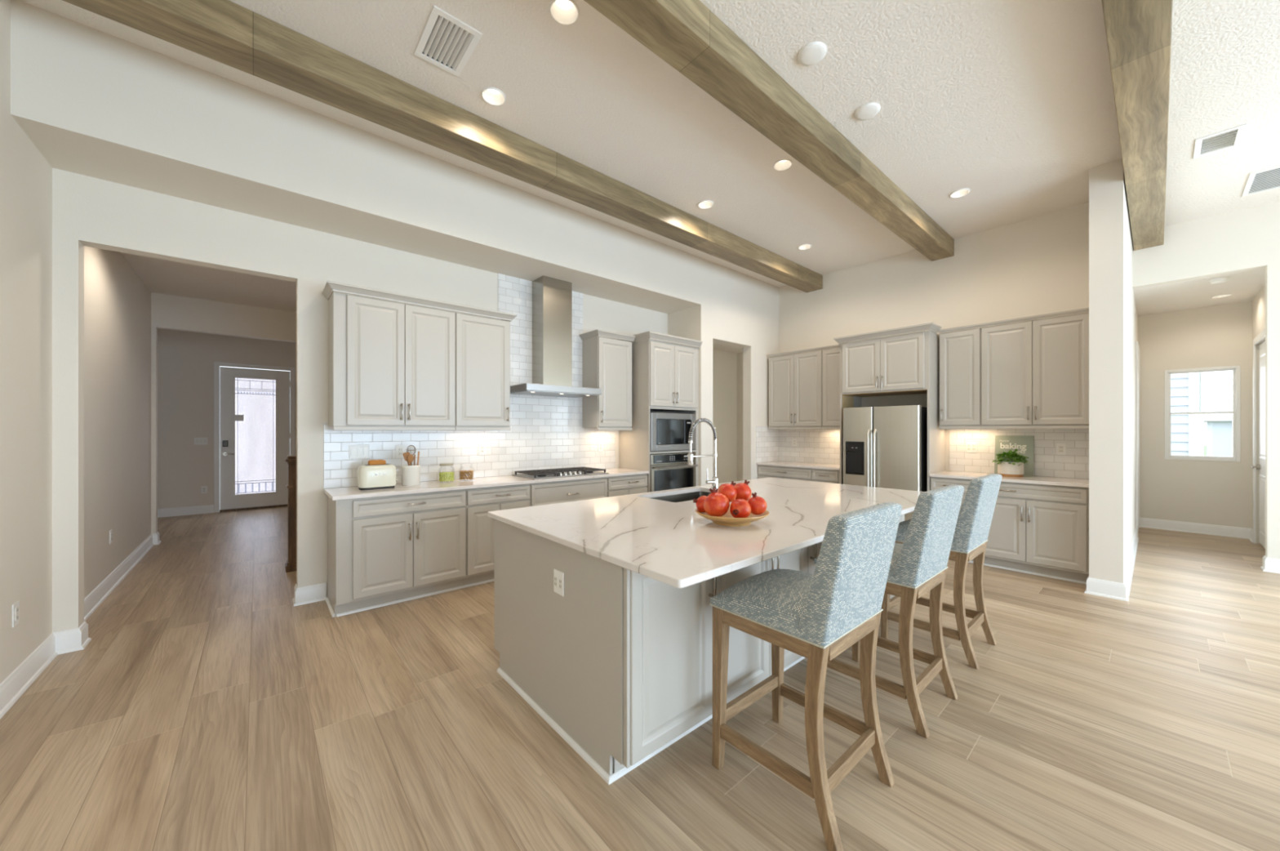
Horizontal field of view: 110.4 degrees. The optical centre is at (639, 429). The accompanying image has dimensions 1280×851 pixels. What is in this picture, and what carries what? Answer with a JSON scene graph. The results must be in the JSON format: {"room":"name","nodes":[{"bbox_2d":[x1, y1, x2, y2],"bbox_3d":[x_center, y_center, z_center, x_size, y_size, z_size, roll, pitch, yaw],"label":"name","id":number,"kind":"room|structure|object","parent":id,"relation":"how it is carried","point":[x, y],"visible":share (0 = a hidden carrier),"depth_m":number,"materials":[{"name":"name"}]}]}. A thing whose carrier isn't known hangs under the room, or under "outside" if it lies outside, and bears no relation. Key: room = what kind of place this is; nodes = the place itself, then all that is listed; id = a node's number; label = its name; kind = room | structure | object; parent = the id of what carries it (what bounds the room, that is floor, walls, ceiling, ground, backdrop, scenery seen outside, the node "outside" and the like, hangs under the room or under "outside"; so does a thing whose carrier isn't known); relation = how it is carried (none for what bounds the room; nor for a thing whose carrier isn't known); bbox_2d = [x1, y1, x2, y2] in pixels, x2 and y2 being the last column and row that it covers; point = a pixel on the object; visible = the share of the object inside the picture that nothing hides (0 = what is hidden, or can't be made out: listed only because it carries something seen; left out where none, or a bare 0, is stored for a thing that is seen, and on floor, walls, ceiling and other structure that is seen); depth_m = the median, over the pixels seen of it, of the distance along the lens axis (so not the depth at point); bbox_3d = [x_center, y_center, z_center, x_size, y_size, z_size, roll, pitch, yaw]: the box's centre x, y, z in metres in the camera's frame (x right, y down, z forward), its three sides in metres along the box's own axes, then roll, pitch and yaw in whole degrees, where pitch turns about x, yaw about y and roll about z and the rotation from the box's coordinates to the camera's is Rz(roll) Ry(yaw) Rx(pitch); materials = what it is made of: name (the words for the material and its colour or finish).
{"room":"kitchen","nodes":[
{"label":"kitchen","id":0,"kind":"room"},
{"bbox_2d":[0,0,151,683],"bbox_3d":[-1.666,-0.432,0.348,0.128,3.665,13.300,0,0,-41],"label":"wall","id":1,"kind":"structure","parent":0,"point":[25,174],"depth_m":2.66,"materials":[{"name":"paint"}]},
{"bbox_2d":[12,600,19,626],"bbox_3d":[-3.296,0.970,2.349,0.009,0.118,0.075,0,0,-41],"label":"wall outlet","id":2,"kind":"object","parent":1,"relation":"attached to","point":[15,606],"visible":1,"depth_m":2.34,"materials":[{"name":"white plastic"}]},
{"bbox_2d":[0,504,214,719],"bbox_3d":[-2.759,1.332,1.096,1.645,0.136,15.620,0,0,-41],"label":"baseboard","id":3,"kind":"structure","parent":1,"relation":"attached to","point":[18,682],"depth_m":2.82,"materials":[{"name":"paint"}]},
{"bbox_2d":[120,252,296,311],"bbox_3d":[-4.987,-1.790,5.722,4.500,0.220,5.940,0,0,-41],"label":"ceiling","id":4,"kind":"structure","parent":0,"point":[160,276],"depth_m":5.11,"materials":[{"name":"paint"}]},
{"bbox_2d":[151,292,296,533],"bbox_3d":[-4.877,-0.140,6.437,3.200,3.080,0.120,0,0,-41],"label":"wall entry header","id":5,"kind":"structure","parent":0,"point":[170,312],"depth_m":5.70,"materials":[{"name":"paint"}]},
{"bbox_2d":[157,328,296,508],"bbox_3d":[-6.885,-0.140,7.928,4.300,3.080,0.120,0,0,-41],"label":"wall","id":6,"kind":"structure","parent":0,"point":[185,359],"depth_m":7.36,"materials":[{"name":"paint"}]},
{"bbox_2d":[219,503,287,511],"bbox_3d":[-6.859,1.383,7.950,0.947,0.033,0.120,0,0,-41],"label":"trim","id":7,"kind":"structure","parent":6,"relation":"attached to","point":[286,504],"depth_m":7.87,"materials":[{"name":"brown wood"}]},
{"bbox_2d":[213,361,295,512],"bbox_3d":[-6.814,0.120,7.897,1.091,2.560,0.020,0,0,-41],"label":"trim","id":8,"kind":"structure","parent":6,"relation":"attached to","point":[216,364],"depth_m":7.58,"materials":[{"name":"paint"}]},
{"bbox_2d":[219,366,290,509],"bbox_3d":[-6.822,0.139,7.914,0.958,2.453,0.104,0,0,-41],"label":"door","id":9,"kind":"structure","parent":6,"relation":"in","point":[255,434],"depth_m":7.89,"materials":[{"name":"paint"}]},
{"bbox_2d":[10,0,701,313],"bbox_3d":[-1.477,-1.966,4.334,5.357,0.657,0.742,0,0,-41],"label":"soffit","id":10,"kind":"structure","parent":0,"point":[94,103],"depth_m":3.10,"materials":[{"name":"paint"}]},
{"bbox_2d":[52,167,667,632],"bbox_3d":[-1.632,-0.129,4.603,5.472,3.058,0.132,0,0,-41],"label":"wall","id":11,"kind":"structure","parent":0,"point":[87,211],"depth_m":3.63,"materials":[{"name":"paint"}]},
{"bbox_2d":[292,582,326,605],"bbox_3d":[-2.095,1.332,4.212,1.884,0.136,0.176,0,0,-41],"label":"baseboard","id":12,"kind":"structure","parent":11,"relation":"attached to","point":[317,592],"depth_m":3.61,"materials":[{"name":"paint"}]},
{"bbox_2d":[349,444,369,458],"bbox_3d":[-2.418,0.185,3.831,0.150,0.118,0.012,0,0,-41],"label":"light switch","id":13,"kind":"object","parent":11,"relation":"attached to","point":[355,451],"visible":1,"depth_m":3.83,"materials":[{"name":"white plastic"}]},
{"bbox_2d":[328,291,455,430],"bbox_3d":[-2.121,-0.536,3.854,0.918,1.077,0.384,0,0,-41],"label":"upper cabinet","id":14,"kind":"object","parent":11,"relation":"attached to","point":[392,365],"visible":1,"depth_m":3.69,"materials":[{"name":"paint"}]},
{"bbox_2d":[321,280,517,321],"bbox_3d":[-1.915,-1.106,4.021,1.536,0.060,0.378,0,0,-41],"label":"crown molding","id":15,"kind":"structure","parent":14,"relation":"on","point":[330,286],"depth_m":3.77,"materials":[{"name":"paint"}]},
{"bbox_2d":[454,311,511,430],"bbox_3d":[-1.571,-0.536,4.327,0.528,1.077,0.384,0,0,-41],"label":"upper cabinet","id":16,"kind":"object","parent":11,"relation":"attached to","point":[482,344],"visible":0.95,"depth_m":4.20,"materials":[{"name":"paint"}]},
{"bbox_2d":[510,275,601,397],"bbox_3d":[-0.923,-1.007,4.803,0.898,1.260,0.490,0,0,-41],"label":"range hood","id":17,"kind":"object","parent":11,"relation":"attached to","point":[552,298],"visible":0.98,"depth_m":4.80,"materials":[{"name":"metal"}]},
{"bbox_2d":[582,336,632,430],"bbox_3d":[-0.380,-0.536,5.351,0.505,1.077,0.384,0,0,-41],"label":"upper cabinet","id":18,"kind":"object","parent":11,"relation":"attached to","point":[606,362],"visible":1,"depth_m":5.22,"materials":[{"name":"paint"}]},
{"bbox_2d":[579,328,702,347],"bbox_3d":[0.045,-1.115,5.536,1.478,0.078,0.637,0,0,-41],"label":"crown molding","id":19,"kind":"structure","parent":11,"relation":"attached to","point":[647,335],"depth_m":5.31,"materials":[{"name":"paint"}]},
{"bbox_2d":[0,506,1279,850],"bbox_3d":[1.153,1.460,4.487,12.400,0.120,15.900,0,0,-41],"label":"floor","id":20,"kind":"structure","parent":0,"point":[203,708],"depth_m":2.01,"materials":[{"name":"brown wood"}]},
{"bbox_2d":[284,455,296,572],"bbox_3d":[-2.822,0.830,5.038,1.878,1.140,0.156,0,0,-41],"label":"newel post","id":21,"kind":"object","parent":20,"relation":"on","point":[291,564],"visible":0.44,"depth_m":4.42,"materials":[{"name":"brown wood"}]},
{"bbox_2d":[325,488,466,617],"bbox_3d":[-2.046,0.957,3.767,0.964,0.887,0.594,0,0,-41],"label":"base cabinet","id":22,"kind":"object","parent":20,"relation":"on","point":[384,550],"visible":0.96,"depth_m":3.54,"materials":[{"name":"paint"}]},
{"bbox_2d":[323,467,648,500],"bbox_3d":[-1.252,0.497,4.462,3.096,0.029,0.575,0,0,-41],"label":"countertop","id":23,"kind":"structure","parent":22,"relation":"on","point":[347,492],"depth_m":3.94,"materials":[{"name":"stone"}]},
{"bbox_2d":[357,463,398,489],"bbox_3d":[-2.175,0.384,3.701,0.295,0.198,0.172,0,0,-41],"label":"toaster","id":24,"kind":"object","parent":23,"relation":"on","point":[370,477],"visible":1,"depth_m":3.62,"materials":[{"name":"beige metal"}]},
{"bbox_2d":[401,464,420,485],"bbox_3d":[-2.017,0.395,3.917,0.152,0.176,0.152,0,0,-41],"label":"utensil crock","id":25,"kind":"object","parent":23,"relation":"on","point":[411,474],"visible":0.96,"depth_m":3.86,"materials":[{"name":"white ceramic"}]},
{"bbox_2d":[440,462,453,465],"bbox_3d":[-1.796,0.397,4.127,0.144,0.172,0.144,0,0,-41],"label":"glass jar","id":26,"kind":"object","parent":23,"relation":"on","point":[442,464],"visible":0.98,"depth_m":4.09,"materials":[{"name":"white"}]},
{"bbox_2d":[439,471,453,481],"bbox_3d":[-1.796,0.430,4.127,0.131,0.083,0.131,0,0,-41],"label":"filling","id":27,"kind":"object","parent":26,"relation":"in","point":[451,477],"visible":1,"depth_m":4.08,"materials":[{"name":"food"}]},
{"bbox_2d":[511,466,608,479],"bbox_3d":[-0.853,0.459,4.826,0.910,0.048,0.510,0,0,-41],"label":"gas cooktop","id":28,"kind":"object","parent":23,"relation":"in","point":[573,471],"visible":1,"depth_m":4.71,"materials":[{"name":"metal"}]},
{"bbox_2d":[462,483,529,587],"bbox_3d":[-1.447,0.957,4.279,0.608,0.887,0.590,0,0,-41],"label":"base cabinet","id":29,"kind":"object","parent":20,"relation":"on","point":[479,526],"visible":0.36,"depth_m":4.00,"materials":[{"name":"paint"}]},
{"bbox_2d":[529,476,607,506],"bbox_3d":[-0.866,0.957,4.778,0.920,0.887,0.590,0,0,-41],"label":"base cabinet","id":30,"kind":"object","parent":20,"relation":"on","point":[557,491],"visible":0.27,"depth_m":4.55,"materials":[{"name":"paint"}]},
{"bbox_2d":[606,473,647,497],"bbox_3d":[-0.294,0.957,5.270,0.585,0.887,0.590,0,0,-41],"label":"base cabinet","id":31,"kind":"object","parent":20,"relation":"on","point":[633,483],"visible":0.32,"depth_m":5.06,"materials":[{"name":"paint"}]},
{"bbox_2d":[619,339,698,492],"bbox_3d":[0.270,0.163,5.739,0.872,2.475,0.628,0,0,-41],"label":"oven tower","id":32,"kind":"object","parent":20,"relation":"on","point":[665,375],"visible":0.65,"depth_m":5.45,"materials":[{"name":"paint"}]},
{"bbox_2d":[649,410,695,451],"bbox_3d":[0.287,0.013,5.674,0.772,0.486,0.452,0,0,-41],"label":"microwave","id":33,"kind":"object","parent":32,"relation":"in","point":[668,430],"visible":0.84,"depth_m":5.46,"materials":[{"name":"metal"}]},
{"bbox_2d":[649,452,697,491],"bbox_3d":[0.280,0.632,5.683,0.772,0.685,0.588,0,0,-41],"label":"wall oven","id":34,"kind":"object","parent":32,"relation":"in","point":[668,471],"visible":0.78,"depth_m":5.47,"materials":[{"name":"metal"}]},
{"bbox_2d":[493,514,904,784],"bbox_3d":[0.630,0.957,3.083,2.873,0.887,1.308,0,0,-41],"label":"kitchen island","id":35,"kind":"object","parent":20,"relation":"on","point":[616,660],"visible":0.41,"depth_m":1.94,"materials":[{"name":"paint"}]},
{"bbox_2d":[553,568,564,595],"bbox_3d":[-0.379,0.710,2.072,0.008,0.109,0.087,0,0,-41],"label":"outlet plate","id":36,"kind":"object","parent":35,"relation":"attached to","point":[558,573],"depth_m":2.07,"materials":[{"name":"white plastic"}]},
{"bbox_2d":[487,477,924,587],"bbox_3d":[0.727,0.497,2.993,2.945,0.029,1.590,0,0,-41],"label":"island countertop","id":37,"kind":"structure","parent":35,"relation":"on","point":[667,542],"depth_m":2.21,"materials":[{"name":"stone"}]},
{"bbox_2d":[650,490,711,502],"bbox_3d":[0.373,0.629,3.352,0.753,0.231,0.445,0,0,-41],"label":"sink","id":38,"kind":"object","parent":37,"relation":"in","point":[689,495],"visible":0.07,"depth_m":3.60,"materials":[{"name":"metal"}]},
{"bbox_2d":[687,417,718,488],"bbox_3d":[0.514,0.193,3.602,0.356,0.581,0.066,0,0,-41],"label":"kitchen faucet","id":39,"kind":"object","parent":37,"relation":"on","point":[714,481],"visible":0.99,"depth_m":3.65,"materials":[{"name":"silver metal"}]},
{"bbox_2d":[695,504,768,525],"bbox_3d":[0.480,0.453,2.332,0.380,0.060,0.380,0,0,-41],"label":"fruit bowl","id":40,"kind":"object","parent":37,"relation":"on","point":[727,519],"visible":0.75,"depth_m":2.22,"materials":[{"name":"wood"}]},
{"bbox_2d":[693,495,706,512],"bbox_3d":[0.337,0.394,2.372,0.095,0.090,0.088,0,0,32],"label":"pomegranate","id":41,"kind":"object","parent":40,"relation":"in","point":[700,501],"visible":0.63,"depth_m":2.35,"materials":[{"name":"red food"}]},
{"bbox_2d":[703,487,729,516],"bbox_3d":[0.392,0.368,2.268,0.130,0.150,0.132,0,0,32],"label":"pomegranate","id":42,"kind":"object","parent":40,"relation":"in","point":[716,504],"visible":0.98,"depth_m":2.22,"materials":[{"name":"red food"}]},
{"bbox_2d":[717,480,737,502],"bbox_3d":[0.460,0.325,2.353,0.101,0.114,0.103,0,0,15],"label":"pomegranate","id":43,"kind":"object","parent":40,"relation":"in","point":[728,490],"visible":0.68,"depth_m":2.31,"materials":[{"name":"red food"}]},
{"bbox_2d":[729,498,751,517],"bbox_3d":[0.503,0.398,2.217,0.103,0.106,0.117,0,0,1],"label":"pomegranate","id":44,"kind":"object","parent":40,"relation":"in","point":[739,508],"visible":0.96,"depth_m":2.19,"materials":[{"name":"red food"}]},
{"bbox_2d":[733,480,751,500],"bbox_3d":[0.550,0.329,2.410,0.109,0.123,0.110,0,0,-14],"label":"pomegranate","id":45,"kind":"object","parent":40,"relation":"in","point":[744,491],"visible":0.66,"depth_m":2.37,"materials":[{"name":"red food"}]},
{"bbox_2d":[747,492,767,515],"bbox_3d":[0.605,0.379,2.298,0.101,0.116,0.103,0,0,-15],"label":"pomegranate","id":46,"kind":"object","parent":40,"relation":"in","point":[758,505],"visible":0.94,"depth_m":2.26,"materials":[{"name":"red food"}]},
{"bbox_2d":[757,464,812,480],"bbox_3d":[2.214,0.957,6.451,0.590,0.887,0.846,0,0,-41],"label":"base cabinet","id":47,"kind":"object","parent":20,"relation":"on","point":[763,471],"visible":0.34,"depth_m":6.26,"materials":[{"name":"paint"}]},
{"bbox_2d":[756,460,839,470],"bbox_3d":[2.360,0.497,6.318,0.594,0.029,1.233,0,0,-41],"label":"countertop","id":48,"kind":"structure","parent":47,"relation":"on","point":[788,464],"depth_m":6.23,"materials":[{"name":"stone"}]},
{"bbox_2d":[709,502,902,850],"bbox_3d":[0.664,0.842,1.804,0.492,1.115,0.575,0,0,-41],"label":"bar stool","id":49,"kind":"object","parent":20,"relation":"on","point":[816,616],"visible":1,"depth_m":1.66,"materials":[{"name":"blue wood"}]},
{"bbox_2d":[812,468,839,483],"bbox_3d":[2.618,0.957,5.982,0.590,0.887,0.388,0,0,-41],"label":"drawer","id":50,"kind":"object","parent":20,"relation":"on","point":[833,476],"visible":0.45,"depth_m":5.81,"materials":[{"name":"paint"}]},
{"bbox_2d":[843,404,927,519],"bbox_3d":[3.020,0.562,5.397,0.731,1.675,0.845,0,0,-41],"label":"refrigerator","id":51,"kind":"object","parent":20,"relation":"on","point":[884,446],"visible":0.65,"depth_m":5.13,"materials":[{"name":"metal"}]},
{"bbox_2d":[813,484,964,737],"bbox_3d":[1.317,0.842,2.366,0.492,1.115,0.575,0,0,-41],"label":"bar stool","id":52,"kind":"object","parent":20,"relation":"on","point":[918,565],"visible":0.52,"depth_m":2.12,"materials":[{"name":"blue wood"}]},
{"bbox_2d":[840,330,946,490],"bbox_3d":[3.070,0.149,5.456,0.650,2.498,0.994,0,0,-41],"label":"enclosure","id":53,"kind":"object","parent":20,"relation":"on","point":[908,363],"visible":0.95,"depth_m":5.17,"materials":[{"name":"paint"}]},
{"bbox_2d":[880,473,1002,669],"bbox_3d":[1.989,0.842,2.950,0.492,1.115,0.575,0,0,-41],"label":"bar stool","id":54,"kind":"object","parent":20,"relation":"on","point":[976,511],"visible":0.54,"depth_m":2.71,"materials":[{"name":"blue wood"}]},
{"bbox_2d":[930,476,973,563],"bbox_3d":[3.527,0.957,4.925,0.590,0.887,0.400,0,0,-41],"label":"base cabinet","id":55,"kind":"object","parent":20,"relation":"on","point":[935,482],"visible":0.19,"depth_m":4.78,"materials":[{"name":"paint"}]},
{"bbox_2d":[983,481,1088,583],"bbox_3d":[3.935,0.957,4.450,0.590,0.887,0.848,0,0,-41],"label":"base cabinet","id":56,"kind":"object","parent":20,"relation":"on","point":[1042,530],"visible":0.8,"depth_m":4.22,"materials":[{"name":"paint"}]},
{"bbox_2d":[929,471,1088,487],"bbox_3d":[3.822,0.497,4.618,0.594,0.029,1.251,0,0,-41],"label":"countertop","id":57,"kind":"structure","parent":56,"relation":"on","point":[1082,482],"depth_m":4.40,"materials":[{"name":"stone"}]},
{"bbox_2d":[991,448,1029,476],"bbox_3d":[3.882,0.342,4.664,0.298,0.282,0.310,0,0,-41],"label":"potted plant","id":58,"kind":"object","parent":57,"relation":"on","point":[1011,467],"visible":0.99,"depth_m":4.60,"materials":[{"name":"green plant"}]},
{"bbox_2d":[994,435,1034,475],"bbox_3d":[4.026,0.271,4.789,0.050,0.423,0.324,0,0,-41],"label":"cookbook","id":59,"kind":"object","parent":57,"relation":"on","point":[1024,445],"visible":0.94,"depth_m":4.76,"materials":[{"name":"paper"}]},
{"bbox_2d":[18,0,1279,287],"bbox_3d":[2.937,-2.355,1.667,8.812,0.220,9.298,0,0,-41],"label":"ceiling","id":60,"kind":"structure","parent":0,"point":[1011,103],"depth_m":3.01,"materials":[{"name":"paint"}]},
{"bbox_2d":[62,0,822,292],"bbox_3d":[-0.154,-2.147,4.201,7.188,0.195,0.250,0,0,-41],"label":"ceiling beam","id":61,"kind":"structure","parent":60,"relation":"attached to","point":[225,32],"depth_m":2.90,"materials":[{"name":"brown wood"}]},
{"bbox_2d":[413,5,482,76],"bbox_3d":[-1.120,-2.286,2.584,0.260,0.098,0.400,0,0,-41],"label":"ceiling vent","id":62,"kind":"object","parent":60,"relation":"in","point":[446,42],"visible":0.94,"depth_m":2.58,"materials":[{"name":"white plastic"}]},
{"bbox_2d":[481,87,506,105],"bbox_3d":[-0.984,-2.266,2.989,0.156,0.062,0.156,0,0,-41],"label":"recessed light","id":63,"kind":"object","parent":60,"relation":"in","point":[492,95],"visible":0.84,"depth_m":3.02,"materials":[{"name":"white plastic"}]},
{"bbox_2d":[549,0,578,25],"bbox_3d":[-0.405,-2.266,2.380,0.156,0.062,0.156,0,0,-41],"label":"recessed light","id":64,"kind":"object","parent":60,"relation":"in","point":[566,12],"visible":1,"depth_m":2.41,"materials":[{"name":"white plastic"}]},
{"bbox_2d":[583,0,954,261],"bbox_3d":[0.899,-2.147,2.977,7.188,0.195,0.230,0,0,-41],"label":"ceiling beam","id":65,"kind":"structure","parent":60,"relation":"attached to","point":[686,35],"depth_m":2.81,"materials":[{"name":"brown wood"}]},
{"bbox_2d":[773,158,792,170],"bbox_3d":[1.206,-2.266,3.758,0.156,0.062,0.156,0,0,-41],"label":"recessed light","id":66,"kind":"object","parent":60,"relation":"in","point":[782,164],"visible":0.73,"depth_m":3.80,"materials":[{"name":"white plastic"}]},
{"bbox_2d":[797,41,826,66],"bbox_3d":[1.026,-2.235,2.652,0.164,0.021,0.164,0,0,-41],"label":"cover plate","id":67,"kind":"object","parent":60,"relation":"attached to","point":[812,53],"visible":1,"depth_m":2.63,"materials":[{"name":"white plastic"}]},
{"bbox_2d":[854,102,880,120],"bbox_3d":[1.600,-2.235,3.131,0.164,0.021,0.164,0,0,-41],"label":"cover plate","id":68,"kind":"object","parent":60,"relation":"attached to","point":[868,111],"visible":1,"depth_m":3.11,"materials":[{"name":"white plastic"}]},
{"bbox_2d":[950,188,970,197],"bbox_3d":[3.030,-2.266,4.209,0.156,0.062,0.156,0,0,-41],"label":"recessed light","id":69,"kind":"object","parent":60,"relation":"in","point":[962,192],"visible":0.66,"depth_m":4.24,"materials":[{"name":"white plastic"}]},
{"bbox_2d":[1102,0,1173,250],"bbox_3d":[2.473,-2.147,2.208,8.571,0.195,0.222,0,0,-41],"label":"ceiling beam","id":70,"kind":"structure","parent":60,"relation":"attached to","point":[1139,32],"depth_m":2.75,"materials":[{"name":"brown wood"}]},
{"bbox_2d":[1192,123,1246,159],"bbox_3d":[4.506,-2.286,3.464,0.370,0.098,0.235,0,0,-41],"label":"ceiling vent","id":71,"kind":"object","parent":60,"relation":"in","point":[1233,137],"visible":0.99,"depth_m":3.49,"materials":[{"name":"white plastic"}]},
{"bbox_2d":[1241,164,1279,196],"bbox_3d":[5.717,-2.286,3.889,0.600,0.098,0.500,0,0,-41],"label":"ceiling vent","id":72,"kind":"object","parent":60,"relation":"in","point":[1268,179],"visible":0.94,"depth_m":4.06,"materials":[{"name":"white plastic"}]},
{"bbox_2d":[667,257,778,485],"bbox_3d":[1.251,-0.432,6.674,1.832,3.665,0.752,0,0,-41],"label":"wall","id":73,"kind":"structure","parent":0,"point":[736,308],"depth_m":6.39,"materials":[{"name":"paint"}]},
{"bbox_2d":[712,348,737,483],"bbox_3d":[0.870,-0.050,7.871,2.815,2.900,0.100,0,0,-41],"label":"wall","id":74,"kind":"structure","parent":0,"point":[724,362],"depth_m":8.44,"materials":[{"name":"paint"}]},
{"bbox_2d":[712,341,742,353],"bbox_3d":[1.351,-1.550,7.408,2.690,0.100,1.430,0,0,-41],"label":"ceiling","id":75,"kind":"structure","parent":0,"point":[716,345],"depth_m":8.15,"materials":[{"name":"paint"}]},
{"bbox_2d":[737,352,742,480],"bbox_3d":[1.336,-0.050,7.329,2.815,2.900,1.330,0,0,-41],"label":"wall","id":76,"kind":"structure","parent":0,"point":[740,355],"depth_m":8.63,"materials":[{"name":"paint"}]},
{"bbox_2d":[778,202,1088,479],"bbox_3d":[3.320,-0.432,5.758,0.130,3.665,3.640,0,0,-41],"label":"wall","id":77,"kind":"structure","parent":0,"point":[1037,265],"depth_m":5.16,"materials":[{"name":"paint"}]},
{"bbox_2d":[768,350,822,429],"bbox_3d":[2.336,-0.556,6.521,0.384,1.087,0.843,0,0,-41],"label":"upper cabinet","id":78,"kind":"object","parent":77,"relation":"attached to","point":[795,380],"visible":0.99,"depth_m":6.40,"materials":[{"name":"paint"}]},
{"bbox_2d":[822,347,839,429],"bbox_3d":[2.745,-0.556,6.075,0.345,1.087,0.365,0,0,-41],"label":"upper cabinet","id":79,"kind":"object","parent":77,"relation":"attached to","point":[831,357],"visible":0.6,"depth_m":6.01,"materials":[{"name":"paint"}]},
{"bbox_2d":[767,307,1088,357],"bbox_3d":[2.951,-1.135,5.326,0.318,0.069,3.457,0,0,-41],"label":"crown molding","id":80,"kind":"structure","parent":77,"relation":"attached to","point":[932,326],"depth_m":4.99,"materials":[{"name":"paint"}]},
{"bbox_2d":[938,327,981,428],"bbox_3d":[3.637,-0.556,5.008,0.384,1.087,0.384,0,0,-41],"label":"upper cabinet","id":81,"kind":"object","parent":77,"relation":"attached to","point":[960,351],"visible":0.97,"depth_m":4.90,"materials":[{"name":"paint"}]},
{"bbox_2d":[980,312,1088,428],"bbox_3d":[4.039,-0.556,4.540,0.384,1.087,0.846,0,0,-41],"label":"upper cabinet","id":82,"kind":"object","parent":77,"relation":"attached to","point":[1035,373],"visible":0.88,"depth_m":4.42,"materials":[{"name":"paint"}]},
{"bbox_2d":[1088,158,1137,582],"bbox_3d":[5.623,-0.432,5.206,4.485,3.665,0.200,0,0,-41],"label":"wall","id":83,"kind":"structure","parent":0,"point":[1113,311],"depth_m":3.76,"materials":[{"name":"paint"}]},
{"bbox_2d":[1084,527,1138,601],"bbox_3d":[5.127,1.332,4.780,3.232,0.136,0.254,0,0,-41],"label":"baseboard","id":84,"kind":"structure","parent":83,"relation":"attached to","point":[1108,588],"depth_m":3.77,"materials":[{"name":"paint"}]},
{"bbox_2d":[1135,341,1139,537],"bbox_3d":[6.834,0.125,6.102,1.040,2.550,0.020,0,0,-41],"label":"trim","id":85,"kind":"structure","parent":83,"relation":"attached to","point":[1137,348],"depth_m":5.76,"materials":[{"name":"paint"}]},
{"bbox_2d":[1137,353,1138,528],"bbox_3d":[6.831,0.155,6.105,0.880,2.450,0.012,0,0,-41],"label":"door","id":86,"kind":"structure","parent":83,"relation":"in","point":[1138,353],"depth_m":6.20,"materials":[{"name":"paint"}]},
{"bbox_2d":[1137,301,1252,528],"bbox_3d":[7.601,-0.130,6.130,0.120,3.060,0.980,0,0,-41],"label":"wall","id":87,"kind":"structure","parent":0,"point":[1216,492],"depth_m":6.08,"materials":[{"name":"paint"}]},
{"bbox_2d":[1139,516,1253,542],"bbox_3d":[7.442,1.332,5.992,0.300,0.136,0.980,0,0,-41],"label":"baseboard","id":88,"kind":"structure","parent":87,"relation":"attached to","point":[1188,526],"depth_m":6.04,"materials":[{"name":"paint"}]},
{"bbox_2d":[1164,364,1240,461],"bbox_3d":[7.639,-0.217,6.056,0.098,1.255,0.640,0,0,-41],"label":"window","id":89,"kind":"structure","parent":87,"relation":"in","point":[1236,369],"depth_m":5.99,"materials":[{"name":"paint"}]},
{"bbox_2d":[1133,267,1265,315],"bbox_3d":[6.920,-1.770,5.465,2.180,0.220,1.100,0,0,-41],"label":"ceiling","id":90,"kind":"structure","parent":0,"point":[1243,286],"depth_m":5.38,"materials":[{"name":"paint"}]},
{"bbox_2d":[1133,200,1279,559],"bbox_3d":[7.477,-0.432,3.054,0.120,3.665,5.480,0,0,-41],"label":"wall","id":91,"kind":"structure","parent":0,"point":[1246,239],"depth_m":4.50,"materials":[{"name":"paint"}]},
{"bbox_2d":[1260,555,1279,573],"bbox_3d":[7.953,1.332,2.971,0.787,0.136,4.492,0,0,-41],"label":"baseboard","id":92,"kind":"structure","parent":91,"relation":"attached to","point":[1269,564],"depth_m":4.39,"materials":[{"name":"paint"}]},
{"bbox_2d":[1252,284,1265,543],"bbox_3d":[7.242,-0.130,5.091,2.180,3.060,0.125,0,0,-41],"label":"wall","id":93,"kind":"structure","parent":0,"point":[1259,301],"depth_m":5.48,"materials":[{"name":"paint"}]},
{"bbox_2d":[1250,340,1265,548],"bbox_3d":[7.262,0.170,5.190,0.920,2.420,0.112,0,0,-41],"label":"door","id":94,"kind":"structure","parent":93,"relation":"in","point":[1261,466],"depth_m":5.25,"materials":[{"name":"paint"}]},
{"bbox_2d":[1253,328,1265,542],"bbox_3d":[7.256,0.135,5.197,1.080,2.530,0.018,0,0,-41],"label":"trim","id":95,"kind":"structure","parent":93,"relation":"attached to","point":[1261,335],"depth_m":5.50,"materials":[{"name":"paint"}]},
{"bbox_3d":[-1.658,0.403,4.246,0.140,0.160,0.140,0,0,-41],"label":"glass jar","id":96,"kind":"object","parent":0,"visible":0},
{"bbox_2d":[459,470,473,479],"bbox_3d":[-1.659,0.428,4.246,0.127,0.087,0.126,0,0,-41],"label":"filling","id":97,"kind":"object","parent":96,"relation":"in","point":[469,473],"visible":1,"depth_m":4.21,"materials":[{"name":"brown food"}]},
{"label":"outside","id":98,"kind":"structure","parent":0,"visible":0},
{"bbox_2d":[1203,444,1207,455],"bbox_3d":[34.192,1.775,29.410,69.800,0.150,80.000,0,0,-41],"label":"lawn","id":99,"kind":"structure","parent":98,"point":[1205,446],"depth_m":37.30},
{"bbox_2d":[1170,372,1203,455],"bbox_3d":[13.174,-0.950,15.354,6.800,5.300,8.000,0,0,-41],"label":"house","id":100,"kind":"structure","parent":99,"relation":"on","point":[1186,429],"depth_m":10.72,"materials":[{"name":"white"}]},
{"bbox_2d":[1203,395,1232,456],"bbox_3d":[35.167,-0.150,23.522,4.800,3.700,7.000,0,0,-41],"label":"house","id":101,"kind":"structure","parent":99,"relation":"on","point":[1220,426],"depth_m":24.49,"materials":[{"name":"white"}]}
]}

